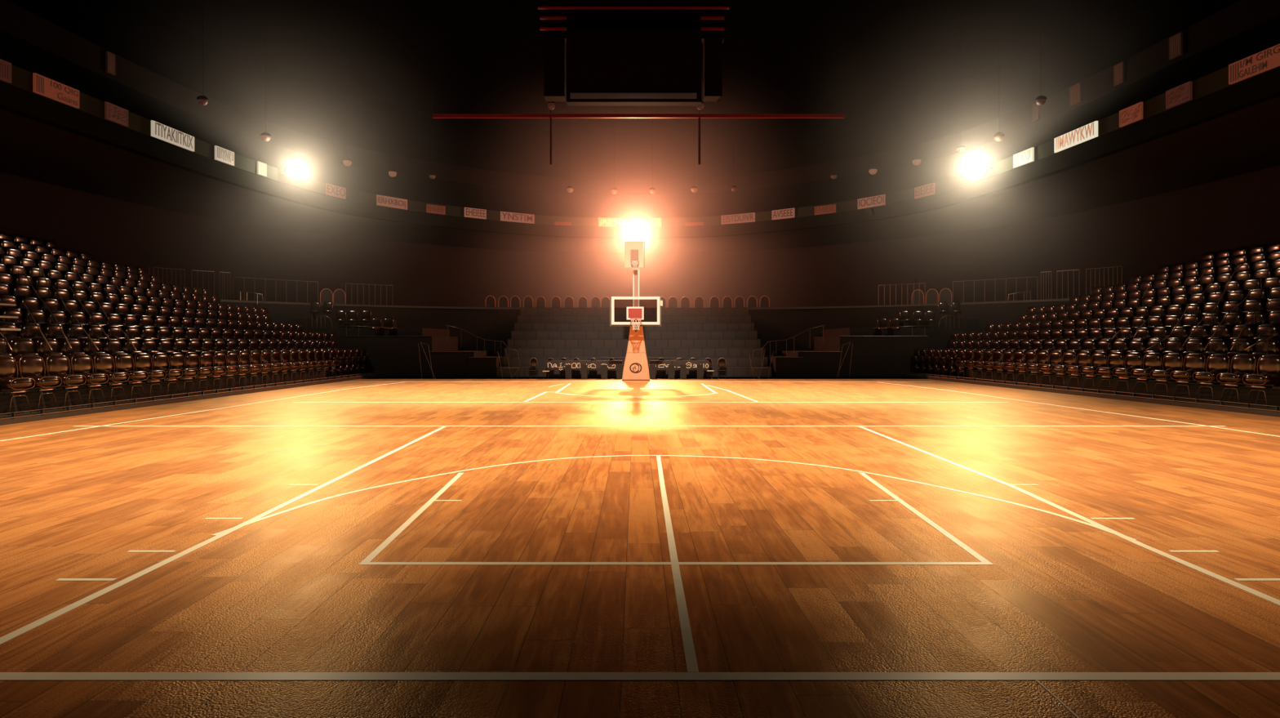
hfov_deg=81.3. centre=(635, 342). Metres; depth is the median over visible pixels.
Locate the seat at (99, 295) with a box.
[85,290,103,302]
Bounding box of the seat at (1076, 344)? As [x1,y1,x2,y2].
[1065,338,1084,373]
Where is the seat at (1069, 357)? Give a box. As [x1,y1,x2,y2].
[1051,350,1081,386]
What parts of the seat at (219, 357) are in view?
backrest, seat frame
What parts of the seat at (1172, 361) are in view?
backrest, seat frame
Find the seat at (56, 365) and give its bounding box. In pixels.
[38,354,86,408]
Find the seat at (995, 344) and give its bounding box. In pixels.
[987,339,1001,350]
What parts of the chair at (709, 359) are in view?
backrest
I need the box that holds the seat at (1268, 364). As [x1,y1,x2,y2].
[1242,353,1279,407]
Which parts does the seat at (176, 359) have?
backrest, seat frame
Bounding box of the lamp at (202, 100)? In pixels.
[196,0,208,105]
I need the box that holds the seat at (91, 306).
[76,300,96,312]
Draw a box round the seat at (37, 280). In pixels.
[31,275,51,288]
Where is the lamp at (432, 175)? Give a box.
[428,81,435,178]
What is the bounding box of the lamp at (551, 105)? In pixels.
[547,101,555,109]
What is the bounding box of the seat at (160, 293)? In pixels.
[155,289,168,297]
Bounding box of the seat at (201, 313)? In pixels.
[193,308,206,318]
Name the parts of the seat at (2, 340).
backrest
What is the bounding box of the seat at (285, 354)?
[276,349,300,382]
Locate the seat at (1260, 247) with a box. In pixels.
[1248,244,1267,254]
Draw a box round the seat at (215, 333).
[208,328,224,339]
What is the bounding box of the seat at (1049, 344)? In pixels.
[1040,339,1057,372]
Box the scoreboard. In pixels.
[537,0,728,106]
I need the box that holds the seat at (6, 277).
[0,271,12,284]
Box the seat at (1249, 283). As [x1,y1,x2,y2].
[1243,277,1265,289]
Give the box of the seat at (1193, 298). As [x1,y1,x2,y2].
[1190,292,1209,302]
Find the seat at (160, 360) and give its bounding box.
[145,351,182,396]
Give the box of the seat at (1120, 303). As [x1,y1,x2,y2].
[1114,298,1128,308]
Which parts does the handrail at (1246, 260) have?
rail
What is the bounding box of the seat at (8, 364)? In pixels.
[0,355,35,415]
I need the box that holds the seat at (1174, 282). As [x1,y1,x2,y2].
[1168,276,1185,287]
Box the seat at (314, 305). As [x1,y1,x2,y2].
[308,301,319,318]
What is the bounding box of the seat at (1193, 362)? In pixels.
[1170,352,1211,399]
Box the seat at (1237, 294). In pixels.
[1224,288,1248,302]
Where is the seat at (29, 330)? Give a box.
[14,321,43,338]
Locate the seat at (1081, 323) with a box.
[1074,318,1090,328]
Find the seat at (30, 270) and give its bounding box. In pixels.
[24,266,44,276]
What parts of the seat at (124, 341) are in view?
backrest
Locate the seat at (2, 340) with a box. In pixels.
[0,337,13,391]
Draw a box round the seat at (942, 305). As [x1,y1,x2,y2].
[937,301,949,318]
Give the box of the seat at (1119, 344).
[1109,338,1131,377]
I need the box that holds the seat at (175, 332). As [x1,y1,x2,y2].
[167,326,186,339]
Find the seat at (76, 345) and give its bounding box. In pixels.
[55,337,85,386]
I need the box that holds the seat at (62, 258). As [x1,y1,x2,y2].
[53,254,71,263]
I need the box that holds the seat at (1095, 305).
[1088,301,1102,310]
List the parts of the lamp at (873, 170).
rod, bulb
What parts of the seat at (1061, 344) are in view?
backrest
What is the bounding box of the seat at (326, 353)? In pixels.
[317,348,338,377]
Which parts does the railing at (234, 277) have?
rail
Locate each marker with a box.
[0,302,16,306]
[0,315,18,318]
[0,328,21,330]
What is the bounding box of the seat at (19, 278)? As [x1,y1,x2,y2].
[10,273,32,286]
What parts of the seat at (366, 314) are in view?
backrest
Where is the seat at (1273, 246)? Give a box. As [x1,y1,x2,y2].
[1266,241,1279,252]
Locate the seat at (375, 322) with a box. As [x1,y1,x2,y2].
[370,317,381,335]
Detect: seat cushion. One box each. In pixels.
[0,353,13,356]
[0,377,32,389]
[15,352,39,355]
[22,375,59,387]
[26,336,43,338]
[42,352,63,355]
[50,336,66,338]
[50,373,84,385]
[65,351,85,355]
[76,372,106,383]
[87,351,106,355]
[97,371,127,382]
[108,351,125,354]
[120,370,146,380]
[127,351,143,354]
[138,368,164,378]
[156,368,181,377]
[161,350,175,352]
[174,367,196,376]
[177,350,190,352]
[191,366,210,375]
[205,365,224,374]
[219,364,236,373]
[231,364,248,372]
[241,364,260,371]
[253,363,271,370]
[267,362,280,369]
[275,362,290,368]
[284,361,299,368]
[296,361,307,368]
[301,360,315,367]
[308,310,319,313]
[313,360,323,366]
[319,360,330,366]
[321,310,332,313]
[328,359,337,365]
[334,318,345,321]
[346,318,357,321]
[360,318,370,321]
[370,326,381,329]
[382,326,393,329]
[877,326,888,329]
[889,326,900,329]
[900,318,910,321]
[913,318,924,321]
[925,318,936,321]
[938,310,949,313]
[951,310,962,313]
[956,360,968,365]
[965,360,979,366]
[974,360,987,367]
[984,360,997,367]
[994,361,1010,368]
[1004,362,1018,368]
[1015,362,1032,369]
[1027,363,1046,370]
[1040,364,1057,371]
[1053,364,1070,372]
[1066,364,1086,373]
[1081,365,1102,373]
[1097,366,1119,374]
[1114,367,1137,376]
[1125,350,1140,352]
[1132,368,1156,377]
[1143,350,1158,353]
[1151,368,1177,378]
[1162,351,1178,353]
[1172,369,1202,379]
[1182,351,1199,354]
[1194,370,1224,381]
[1204,351,1221,354]
[1218,372,1252,382]
[1226,351,1246,355]
[1229,337,1247,339]
[1244,373,1279,384]
[1251,351,1273,355]
[1253,336,1266,339]
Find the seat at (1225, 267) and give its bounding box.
[1217,263,1235,274]
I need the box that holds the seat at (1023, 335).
[1016,329,1030,340]
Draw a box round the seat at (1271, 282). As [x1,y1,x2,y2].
[1263,275,1279,288]
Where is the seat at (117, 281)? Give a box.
[106,275,122,284]
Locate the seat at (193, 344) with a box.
[184,338,203,351]
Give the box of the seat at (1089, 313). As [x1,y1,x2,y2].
[1081,309,1095,319]
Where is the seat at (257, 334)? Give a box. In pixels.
[250,329,264,339]
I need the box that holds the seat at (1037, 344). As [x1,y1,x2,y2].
[1028,339,1045,371]
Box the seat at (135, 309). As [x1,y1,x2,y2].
[127,303,143,315]
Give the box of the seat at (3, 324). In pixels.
[0,320,20,338]
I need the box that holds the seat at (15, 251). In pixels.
[2,246,22,257]
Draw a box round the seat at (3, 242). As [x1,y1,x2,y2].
[0,238,15,247]
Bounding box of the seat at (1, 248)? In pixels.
[0,245,3,253]
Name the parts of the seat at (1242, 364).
seat frame, backrest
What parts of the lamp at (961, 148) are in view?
lamp shade, bulb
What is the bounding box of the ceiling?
[127,0,1127,133]
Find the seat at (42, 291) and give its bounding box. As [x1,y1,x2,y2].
[29,285,51,297]
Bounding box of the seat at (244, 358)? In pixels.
[233,350,261,385]
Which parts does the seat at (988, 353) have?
backrest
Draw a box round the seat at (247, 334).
[240,328,255,339]
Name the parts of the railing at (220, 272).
post, post, post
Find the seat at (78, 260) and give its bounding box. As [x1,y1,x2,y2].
[69,256,85,266]
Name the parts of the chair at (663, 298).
panel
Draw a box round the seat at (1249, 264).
[1234,261,1253,271]
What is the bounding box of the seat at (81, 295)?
[67,288,87,301]
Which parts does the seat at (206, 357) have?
backrest, seat frame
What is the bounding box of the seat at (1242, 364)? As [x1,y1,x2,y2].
[1216,353,1262,404]
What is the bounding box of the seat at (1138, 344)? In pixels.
[1125,338,1149,352]
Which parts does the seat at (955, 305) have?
backrest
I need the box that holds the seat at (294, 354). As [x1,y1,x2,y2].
[286,349,308,381]
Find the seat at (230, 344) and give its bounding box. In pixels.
[222,338,239,351]
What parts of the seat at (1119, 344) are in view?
backrest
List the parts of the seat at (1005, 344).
backrest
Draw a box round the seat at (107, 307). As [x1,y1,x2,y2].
[94,301,113,313]
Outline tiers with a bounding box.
[496,307,771,377]
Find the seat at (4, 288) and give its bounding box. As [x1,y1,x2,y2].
[0,282,9,294]
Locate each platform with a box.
[0,367,378,425]
[902,368,1279,417]
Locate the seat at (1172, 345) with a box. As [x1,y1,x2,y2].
[1162,337,1186,353]
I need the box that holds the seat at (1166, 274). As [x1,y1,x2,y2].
[1156,271,1171,279]
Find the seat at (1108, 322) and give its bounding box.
[1100,317,1118,328]
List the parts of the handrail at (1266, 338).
rail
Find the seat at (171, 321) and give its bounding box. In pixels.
[164,315,182,328]
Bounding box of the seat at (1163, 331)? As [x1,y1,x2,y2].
[1148,325,1172,339]
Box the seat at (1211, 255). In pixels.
[1200,251,1217,261]
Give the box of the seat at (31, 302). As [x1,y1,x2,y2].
[14,295,42,310]
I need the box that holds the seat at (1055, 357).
[1038,350,1067,386]
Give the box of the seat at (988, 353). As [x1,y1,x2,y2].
[973,349,997,380]
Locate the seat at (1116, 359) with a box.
[1096,351,1130,392]
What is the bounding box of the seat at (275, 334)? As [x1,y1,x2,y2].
[269,330,282,339]
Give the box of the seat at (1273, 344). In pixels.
[1251,337,1279,355]
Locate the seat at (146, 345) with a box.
[137,337,159,381]
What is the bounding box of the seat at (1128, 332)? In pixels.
[1115,327,1137,339]
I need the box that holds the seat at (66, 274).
[60,270,78,280]
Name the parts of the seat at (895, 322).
backrest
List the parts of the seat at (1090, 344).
backrest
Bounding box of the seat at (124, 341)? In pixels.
[119,337,143,382]
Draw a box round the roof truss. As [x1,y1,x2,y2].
[432,109,844,164]
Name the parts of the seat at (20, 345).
backrest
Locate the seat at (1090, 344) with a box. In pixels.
[1079,338,1099,375]
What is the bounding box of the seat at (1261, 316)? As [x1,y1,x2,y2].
[1243,310,1270,324]
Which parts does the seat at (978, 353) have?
backrest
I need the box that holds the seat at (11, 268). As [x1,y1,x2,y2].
[4,263,26,274]
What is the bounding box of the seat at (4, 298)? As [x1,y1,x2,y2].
[0,293,21,309]
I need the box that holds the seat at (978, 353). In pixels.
[964,349,987,377]
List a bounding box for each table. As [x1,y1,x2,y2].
[546,360,622,378]
[648,360,709,378]
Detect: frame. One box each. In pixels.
[497,350,521,378]
[749,348,773,377]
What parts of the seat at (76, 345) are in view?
backrest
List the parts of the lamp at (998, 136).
bulb, lamp shade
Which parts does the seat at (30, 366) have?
seat frame, backrest, leg, leg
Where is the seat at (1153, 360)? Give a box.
[1130,351,1168,395]
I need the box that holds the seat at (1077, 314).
[1069,310,1082,319]
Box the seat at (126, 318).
[119,313,138,326]
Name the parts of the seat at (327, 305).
backrest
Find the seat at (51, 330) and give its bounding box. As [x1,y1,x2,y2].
[39,322,66,338]
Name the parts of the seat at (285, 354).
backrest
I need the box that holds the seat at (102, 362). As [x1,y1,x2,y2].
[86,353,129,403]
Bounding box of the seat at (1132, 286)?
[1127,281,1141,291]
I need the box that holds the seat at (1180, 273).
[1170,269,1186,279]
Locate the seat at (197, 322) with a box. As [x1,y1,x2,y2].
[191,317,208,328]
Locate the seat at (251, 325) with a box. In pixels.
[244,320,256,329]
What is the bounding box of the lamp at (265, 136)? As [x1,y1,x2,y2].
[260,7,271,141]
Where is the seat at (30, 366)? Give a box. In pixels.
[10,354,62,412]
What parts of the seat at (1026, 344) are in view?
backrest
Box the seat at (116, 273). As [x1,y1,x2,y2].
[111,269,125,278]
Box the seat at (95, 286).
[84,281,102,293]
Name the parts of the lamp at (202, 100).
rod, lamp shade, bulb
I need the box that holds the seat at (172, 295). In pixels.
[167,290,180,299]
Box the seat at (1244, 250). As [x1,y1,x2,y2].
[1231,246,1249,257]
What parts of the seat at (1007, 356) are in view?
backrest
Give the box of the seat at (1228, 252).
[1216,248,1233,258]
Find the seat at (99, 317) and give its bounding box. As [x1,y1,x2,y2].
[84,311,106,325]
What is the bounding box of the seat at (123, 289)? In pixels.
[115,284,130,294]
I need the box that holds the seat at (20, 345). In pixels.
[5,337,39,390]
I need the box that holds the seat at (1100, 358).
[1080,351,1113,390]
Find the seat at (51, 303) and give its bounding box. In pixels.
[36,297,59,310]
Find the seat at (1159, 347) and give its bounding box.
[1143,338,1168,353]
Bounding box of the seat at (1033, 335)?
[1026,329,1041,340]
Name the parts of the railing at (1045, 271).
post, post, post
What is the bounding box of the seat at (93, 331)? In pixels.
[82,324,106,339]
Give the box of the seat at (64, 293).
[48,287,70,299]
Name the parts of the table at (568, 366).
leg, leg, leg, leg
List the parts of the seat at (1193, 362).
backrest, seat frame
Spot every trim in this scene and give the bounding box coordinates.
[0,0,1279,194]
[0,14,1279,217]
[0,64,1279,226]
[0,66,1279,238]
[0,96,1279,253]
[6,0,1240,179]
[220,297,1069,309]
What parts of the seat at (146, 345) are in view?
backrest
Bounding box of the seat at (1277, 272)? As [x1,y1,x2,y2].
[1274,266,1279,275]
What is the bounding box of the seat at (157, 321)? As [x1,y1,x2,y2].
[150,315,168,327]
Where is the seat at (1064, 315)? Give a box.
[1057,311,1071,320]
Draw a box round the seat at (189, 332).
[182,327,199,339]
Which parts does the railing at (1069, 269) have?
post, post, post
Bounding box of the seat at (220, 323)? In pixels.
[213,319,230,329]
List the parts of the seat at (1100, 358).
seat frame, backrest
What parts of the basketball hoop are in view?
target panel, frame, backboard frame, foot plate, board frame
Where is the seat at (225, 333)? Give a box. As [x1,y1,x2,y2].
[219,328,235,339]
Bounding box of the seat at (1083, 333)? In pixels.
[1073,328,1091,339]
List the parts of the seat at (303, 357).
backrest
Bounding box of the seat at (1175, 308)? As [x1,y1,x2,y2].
[1165,303,1186,315]
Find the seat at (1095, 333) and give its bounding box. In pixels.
[1086,328,1105,339]
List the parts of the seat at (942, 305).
backrest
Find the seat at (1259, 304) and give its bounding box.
[1243,297,1267,312]
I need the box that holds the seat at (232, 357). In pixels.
[220,351,250,388]
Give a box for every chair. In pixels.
[318,288,333,302]
[333,288,345,303]
[485,295,495,306]
[498,295,508,306]
[510,295,519,306]
[523,295,533,307]
[528,357,537,378]
[535,295,545,307]
[546,357,555,370]
[551,296,560,307]
[560,357,567,378]
[564,296,573,307]
[572,357,580,378]
[577,296,587,307]
[589,357,597,378]
[591,296,600,307]
[600,296,609,307]
[656,296,666,307]
[657,357,666,378]
[667,296,677,307]
[674,357,683,378]
[680,296,689,307]
[688,357,696,378]
[694,296,703,307]
[703,357,712,378]
[709,296,719,307]
[717,357,726,378]
[722,295,732,307]
[734,295,744,307]
[747,295,757,306]
[760,295,769,306]
[911,288,924,303]
[925,288,940,303]
[939,288,954,302]
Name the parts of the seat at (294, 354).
backrest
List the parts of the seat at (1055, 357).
backrest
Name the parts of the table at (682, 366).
leg, leg, leg, leg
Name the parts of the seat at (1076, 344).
backrest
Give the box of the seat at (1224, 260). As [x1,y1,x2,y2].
[1215,256,1233,266]
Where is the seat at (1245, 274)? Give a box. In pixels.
[1235,269,1255,279]
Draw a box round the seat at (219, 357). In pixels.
[207,351,238,390]
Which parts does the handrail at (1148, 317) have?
rail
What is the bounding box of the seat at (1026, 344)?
[1017,339,1033,370]
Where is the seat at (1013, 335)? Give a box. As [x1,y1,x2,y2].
[1006,330,1020,340]
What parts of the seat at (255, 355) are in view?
backrest, seat frame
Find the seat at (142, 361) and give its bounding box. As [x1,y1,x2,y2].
[127,352,166,399]
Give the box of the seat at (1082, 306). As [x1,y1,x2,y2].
[1076,302,1090,311]
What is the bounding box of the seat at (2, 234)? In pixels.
[0,231,11,239]
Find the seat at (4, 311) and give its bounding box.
[0,306,22,323]
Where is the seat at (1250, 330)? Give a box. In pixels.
[1229,323,1258,339]
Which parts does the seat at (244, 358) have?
backrest, seat frame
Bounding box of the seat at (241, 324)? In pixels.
[235,320,248,329]
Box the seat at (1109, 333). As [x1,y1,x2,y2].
[1101,327,1120,339]
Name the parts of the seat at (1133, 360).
seat frame, backrest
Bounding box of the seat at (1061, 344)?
[1053,338,1071,373]
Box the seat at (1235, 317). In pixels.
[1222,311,1246,325]
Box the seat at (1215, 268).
[1200,265,1218,275]
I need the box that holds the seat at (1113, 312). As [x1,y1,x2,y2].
[1105,307,1122,318]
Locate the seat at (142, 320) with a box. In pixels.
[135,314,154,327]
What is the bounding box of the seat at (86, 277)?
[77,272,93,282]
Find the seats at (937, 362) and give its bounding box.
[911,262,1186,377]
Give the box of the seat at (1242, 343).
[1226,337,1257,355]
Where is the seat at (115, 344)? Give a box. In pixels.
[99,337,125,384]
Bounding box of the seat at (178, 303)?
[171,298,185,308]
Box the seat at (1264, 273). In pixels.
[1253,266,1275,278]
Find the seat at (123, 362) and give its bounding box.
[107,352,148,400]
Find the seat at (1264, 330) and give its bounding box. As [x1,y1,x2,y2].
[1253,322,1279,339]
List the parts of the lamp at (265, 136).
rod, lamp shade, bulb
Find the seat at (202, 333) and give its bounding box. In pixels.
[195,328,212,339]
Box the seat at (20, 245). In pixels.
[14,240,32,249]
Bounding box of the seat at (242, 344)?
[234,338,250,351]
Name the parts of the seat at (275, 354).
backrest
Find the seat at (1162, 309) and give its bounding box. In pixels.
[1148,304,1168,316]
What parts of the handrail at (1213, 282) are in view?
rail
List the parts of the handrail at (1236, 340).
rail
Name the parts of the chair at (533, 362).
backrest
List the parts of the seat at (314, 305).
backrest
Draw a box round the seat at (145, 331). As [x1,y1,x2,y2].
[137,325,158,339]
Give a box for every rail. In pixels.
[239,290,263,304]
[316,315,332,327]
[337,324,397,336]
[873,325,933,336]
[938,315,954,327]
[1007,290,1031,304]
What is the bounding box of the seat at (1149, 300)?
[1142,296,1158,306]
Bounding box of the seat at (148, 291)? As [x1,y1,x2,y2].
[142,288,156,297]
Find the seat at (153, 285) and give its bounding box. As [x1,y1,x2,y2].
[146,280,159,289]
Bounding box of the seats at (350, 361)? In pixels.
[42,239,369,377]
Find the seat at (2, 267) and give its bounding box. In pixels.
[0,262,6,272]
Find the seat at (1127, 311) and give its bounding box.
[1118,306,1137,318]
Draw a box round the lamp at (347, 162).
[342,53,351,166]
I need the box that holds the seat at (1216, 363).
[1192,352,1235,402]
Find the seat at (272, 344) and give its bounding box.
[265,339,279,350]
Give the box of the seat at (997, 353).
[982,349,1007,379]
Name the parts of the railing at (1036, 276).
rail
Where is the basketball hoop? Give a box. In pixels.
[609,241,662,380]
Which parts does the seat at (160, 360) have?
backrest, seat frame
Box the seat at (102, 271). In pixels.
[97,267,112,276]
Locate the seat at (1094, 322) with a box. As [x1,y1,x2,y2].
[1088,318,1104,328]
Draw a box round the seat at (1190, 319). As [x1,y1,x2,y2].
[1181,313,1204,326]
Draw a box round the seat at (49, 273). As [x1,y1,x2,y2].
[42,268,62,278]
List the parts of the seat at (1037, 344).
backrest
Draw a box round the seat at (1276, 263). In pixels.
[1272,257,1279,267]
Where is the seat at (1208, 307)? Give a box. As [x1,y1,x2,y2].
[1202,301,1224,314]
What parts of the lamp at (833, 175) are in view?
rod, bulb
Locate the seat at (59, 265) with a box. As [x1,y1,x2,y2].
[50,261,68,271]
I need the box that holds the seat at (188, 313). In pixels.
[182,307,195,318]
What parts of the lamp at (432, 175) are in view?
rod, bulb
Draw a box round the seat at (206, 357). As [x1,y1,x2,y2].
[193,351,226,390]
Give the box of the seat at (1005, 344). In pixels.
[997,339,1011,369]
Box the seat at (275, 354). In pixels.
[266,350,291,383]
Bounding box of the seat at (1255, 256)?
[1249,251,1269,262]
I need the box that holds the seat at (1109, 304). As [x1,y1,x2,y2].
[1101,299,1115,309]
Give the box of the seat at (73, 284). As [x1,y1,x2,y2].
[67,280,86,291]
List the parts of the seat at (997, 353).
backrest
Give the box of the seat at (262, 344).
[255,339,271,350]
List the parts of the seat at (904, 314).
backrest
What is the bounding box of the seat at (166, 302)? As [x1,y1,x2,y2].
[159,297,173,307]
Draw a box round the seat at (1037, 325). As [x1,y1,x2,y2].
[1029,320,1042,330]
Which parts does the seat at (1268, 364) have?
seat frame, backrest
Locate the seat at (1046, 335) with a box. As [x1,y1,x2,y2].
[1037,329,1053,340]
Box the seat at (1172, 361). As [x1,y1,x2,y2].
[1149,352,1189,398]
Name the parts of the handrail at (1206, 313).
rail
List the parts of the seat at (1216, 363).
seat frame, backrest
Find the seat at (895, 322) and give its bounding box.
[889,317,900,335]
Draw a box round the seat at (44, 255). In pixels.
[37,252,55,261]
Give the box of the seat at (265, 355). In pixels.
[256,350,281,384]
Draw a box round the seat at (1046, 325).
[1041,320,1053,330]
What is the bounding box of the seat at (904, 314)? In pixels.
[899,310,910,327]
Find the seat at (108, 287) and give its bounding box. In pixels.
[100,283,117,294]
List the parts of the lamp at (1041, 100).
lamp shade, bulb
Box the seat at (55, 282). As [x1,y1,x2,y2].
[49,277,69,289]
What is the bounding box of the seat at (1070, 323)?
[1063,319,1077,329]
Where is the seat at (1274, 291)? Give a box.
[1266,285,1279,299]
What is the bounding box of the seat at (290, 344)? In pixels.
[284,339,297,350]
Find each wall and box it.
[0,164,1279,355]
[291,318,504,377]
[764,318,982,377]
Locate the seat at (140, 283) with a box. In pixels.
[134,280,147,288]
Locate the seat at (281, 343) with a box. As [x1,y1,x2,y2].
[275,339,288,350]
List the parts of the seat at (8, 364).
backrest, seat frame, leg, leg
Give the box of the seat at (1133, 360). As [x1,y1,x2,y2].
[1112,351,1148,393]
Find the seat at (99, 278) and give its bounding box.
[93,274,108,284]
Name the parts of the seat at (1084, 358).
seat frame, backrest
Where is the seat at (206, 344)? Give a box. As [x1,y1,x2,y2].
[198,338,217,376]
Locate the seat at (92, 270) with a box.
[82,265,98,275]
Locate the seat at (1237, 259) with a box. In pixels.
[1232,253,1250,263]
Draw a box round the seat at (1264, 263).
[1253,258,1273,270]
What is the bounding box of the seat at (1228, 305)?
[1221,299,1245,313]
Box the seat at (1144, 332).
[1133,326,1154,339]
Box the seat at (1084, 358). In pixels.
[1065,351,1097,389]
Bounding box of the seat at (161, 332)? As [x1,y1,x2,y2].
[153,326,173,339]
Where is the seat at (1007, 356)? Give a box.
[992,349,1018,382]
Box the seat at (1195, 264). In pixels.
[1185,260,1200,270]
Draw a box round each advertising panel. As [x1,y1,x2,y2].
[0,58,11,83]
[32,72,79,108]
[104,101,128,126]
[105,51,115,75]
[151,120,194,151]
[214,145,234,165]
[257,160,266,176]
[324,182,346,199]
[346,188,376,204]
[376,194,407,209]
[426,204,445,214]
[464,207,486,218]
[486,209,500,220]
[500,211,534,223]
[554,221,571,225]
[598,217,626,226]
[643,217,661,226]
[684,222,703,226]
[720,212,755,224]
[755,210,771,221]
[771,207,795,219]
[814,204,835,214]
[857,194,885,208]
[885,187,915,204]
[914,182,935,198]
[1013,146,1034,168]
[1031,102,1039,121]
[1053,120,1097,152]
[1069,82,1081,106]
[1113,62,1124,85]
[1119,102,1142,127]
[1165,80,1192,109]
[1168,31,1182,59]
[1228,44,1279,84]
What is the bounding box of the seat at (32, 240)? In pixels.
[26,236,44,244]
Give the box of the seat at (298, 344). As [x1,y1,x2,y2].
[292,339,305,349]
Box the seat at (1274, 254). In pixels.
[1268,248,1279,259]
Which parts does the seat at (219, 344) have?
backrest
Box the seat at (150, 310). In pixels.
[142,305,157,315]
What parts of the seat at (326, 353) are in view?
backrest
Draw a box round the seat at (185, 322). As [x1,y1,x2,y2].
[177,316,195,328]
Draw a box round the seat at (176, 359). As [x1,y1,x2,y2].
[162,351,198,395]
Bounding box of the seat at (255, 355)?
[244,350,271,386]
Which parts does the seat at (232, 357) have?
backrest, seat frame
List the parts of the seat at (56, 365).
backrest, seat frame, leg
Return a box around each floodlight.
[281,164,299,178]
[630,230,641,239]
[973,160,992,175]
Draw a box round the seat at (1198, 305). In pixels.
[1183,302,1204,315]
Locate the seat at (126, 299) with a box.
[117,293,133,304]
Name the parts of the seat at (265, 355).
backrest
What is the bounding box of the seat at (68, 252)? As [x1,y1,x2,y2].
[62,248,78,257]
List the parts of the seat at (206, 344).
backrest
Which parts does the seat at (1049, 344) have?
backrest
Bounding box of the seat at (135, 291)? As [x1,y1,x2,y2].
[128,286,144,296]
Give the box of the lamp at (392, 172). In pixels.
[388,168,396,177]
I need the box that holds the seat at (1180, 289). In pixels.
[1172,284,1190,295]
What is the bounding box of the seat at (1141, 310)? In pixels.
[1133,306,1152,317]
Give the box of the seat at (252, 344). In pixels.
[245,339,261,351]
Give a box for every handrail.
[0,332,12,393]
[22,302,53,354]
[23,271,71,355]
[38,264,48,297]
[52,285,98,354]
[69,286,110,354]
[75,269,108,324]
[113,282,121,302]
[118,325,137,353]
[446,324,516,355]
[754,324,824,355]
[1111,328,1123,340]
[1131,316,1149,378]
[1145,302,1190,352]
[1182,313,1207,354]
[1194,282,1213,313]
[1195,265,1212,293]
[1204,276,1262,350]
[1211,260,1246,325]
[1230,311,1255,384]
[1244,333,1279,388]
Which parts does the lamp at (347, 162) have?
rod, bulb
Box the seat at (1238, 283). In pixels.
[1223,279,1244,291]
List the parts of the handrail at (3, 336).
rail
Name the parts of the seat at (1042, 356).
backrest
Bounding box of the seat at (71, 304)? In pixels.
[57,298,78,311]
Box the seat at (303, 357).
[296,349,316,380]
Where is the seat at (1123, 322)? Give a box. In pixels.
[1116,316,1133,328]
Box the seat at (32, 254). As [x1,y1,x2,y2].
[20,248,39,259]
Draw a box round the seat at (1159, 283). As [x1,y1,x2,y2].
[1154,279,1169,288]
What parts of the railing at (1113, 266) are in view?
post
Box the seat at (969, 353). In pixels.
[955,348,977,377]
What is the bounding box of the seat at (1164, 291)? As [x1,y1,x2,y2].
[1156,286,1173,297]
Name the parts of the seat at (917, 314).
backrest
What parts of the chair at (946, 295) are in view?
panel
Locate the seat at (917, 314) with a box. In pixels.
[913,310,924,327]
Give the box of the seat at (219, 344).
[210,338,228,375]
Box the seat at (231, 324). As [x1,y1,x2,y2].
[225,320,239,329]
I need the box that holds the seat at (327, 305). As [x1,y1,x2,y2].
[321,301,333,318]
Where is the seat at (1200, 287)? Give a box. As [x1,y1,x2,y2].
[1188,283,1207,293]
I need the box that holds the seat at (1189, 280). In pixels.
[1183,275,1200,285]
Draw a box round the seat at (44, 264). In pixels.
[34,258,52,268]
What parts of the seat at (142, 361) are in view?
backrest, seat frame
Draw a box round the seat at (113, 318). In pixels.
[102,312,124,326]
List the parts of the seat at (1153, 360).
seat frame, backrest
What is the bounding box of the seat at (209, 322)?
[202,318,218,328]
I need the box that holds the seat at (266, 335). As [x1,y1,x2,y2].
[261,329,273,339]
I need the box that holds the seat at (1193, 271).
[1185,267,1202,277]
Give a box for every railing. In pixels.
[148,266,185,285]
[191,269,214,295]
[220,271,230,299]
[234,276,318,302]
[345,283,392,304]
[884,282,925,305]
[952,275,1037,302]
[1040,271,1051,299]
[1056,269,1079,298]
[1085,266,1122,294]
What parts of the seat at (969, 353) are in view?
backrest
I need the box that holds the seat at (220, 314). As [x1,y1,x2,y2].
[215,311,226,319]
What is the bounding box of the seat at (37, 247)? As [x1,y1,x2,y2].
[31,244,48,252]
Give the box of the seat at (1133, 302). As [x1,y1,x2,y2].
[1127,297,1143,307]
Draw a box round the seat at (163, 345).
[154,338,175,352]
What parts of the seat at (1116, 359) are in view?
backrest, seat frame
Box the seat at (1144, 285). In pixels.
[1140,280,1155,289]
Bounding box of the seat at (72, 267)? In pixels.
[66,263,84,272]
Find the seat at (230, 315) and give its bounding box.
[226,311,236,320]
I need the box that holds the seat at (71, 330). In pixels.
[62,323,88,339]
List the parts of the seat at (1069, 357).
backrest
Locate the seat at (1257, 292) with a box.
[1245,287,1271,300]
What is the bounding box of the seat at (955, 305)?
[951,301,962,318]
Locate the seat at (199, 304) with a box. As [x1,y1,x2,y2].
[194,301,206,310]
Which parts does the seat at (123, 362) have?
backrest, seat frame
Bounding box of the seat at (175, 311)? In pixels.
[168,306,183,317]
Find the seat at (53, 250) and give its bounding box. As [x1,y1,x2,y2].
[47,246,63,254]
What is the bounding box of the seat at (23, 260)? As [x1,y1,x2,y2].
[15,256,35,266]
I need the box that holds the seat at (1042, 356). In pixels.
[1026,350,1054,385]
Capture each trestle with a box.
[417,342,435,378]
[835,342,853,378]
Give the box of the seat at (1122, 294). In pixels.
[1115,290,1129,300]
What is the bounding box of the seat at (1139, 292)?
[1128,288,1143,299]
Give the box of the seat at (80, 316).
[64,311,86,324]
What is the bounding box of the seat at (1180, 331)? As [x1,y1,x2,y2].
[1166,325,1191,339]
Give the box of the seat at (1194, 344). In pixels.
[1182,337,1209,354]
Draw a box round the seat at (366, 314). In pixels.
[360,310,371,327]
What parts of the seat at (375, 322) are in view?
backrest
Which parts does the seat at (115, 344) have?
backrest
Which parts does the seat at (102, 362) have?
backrest, seat frame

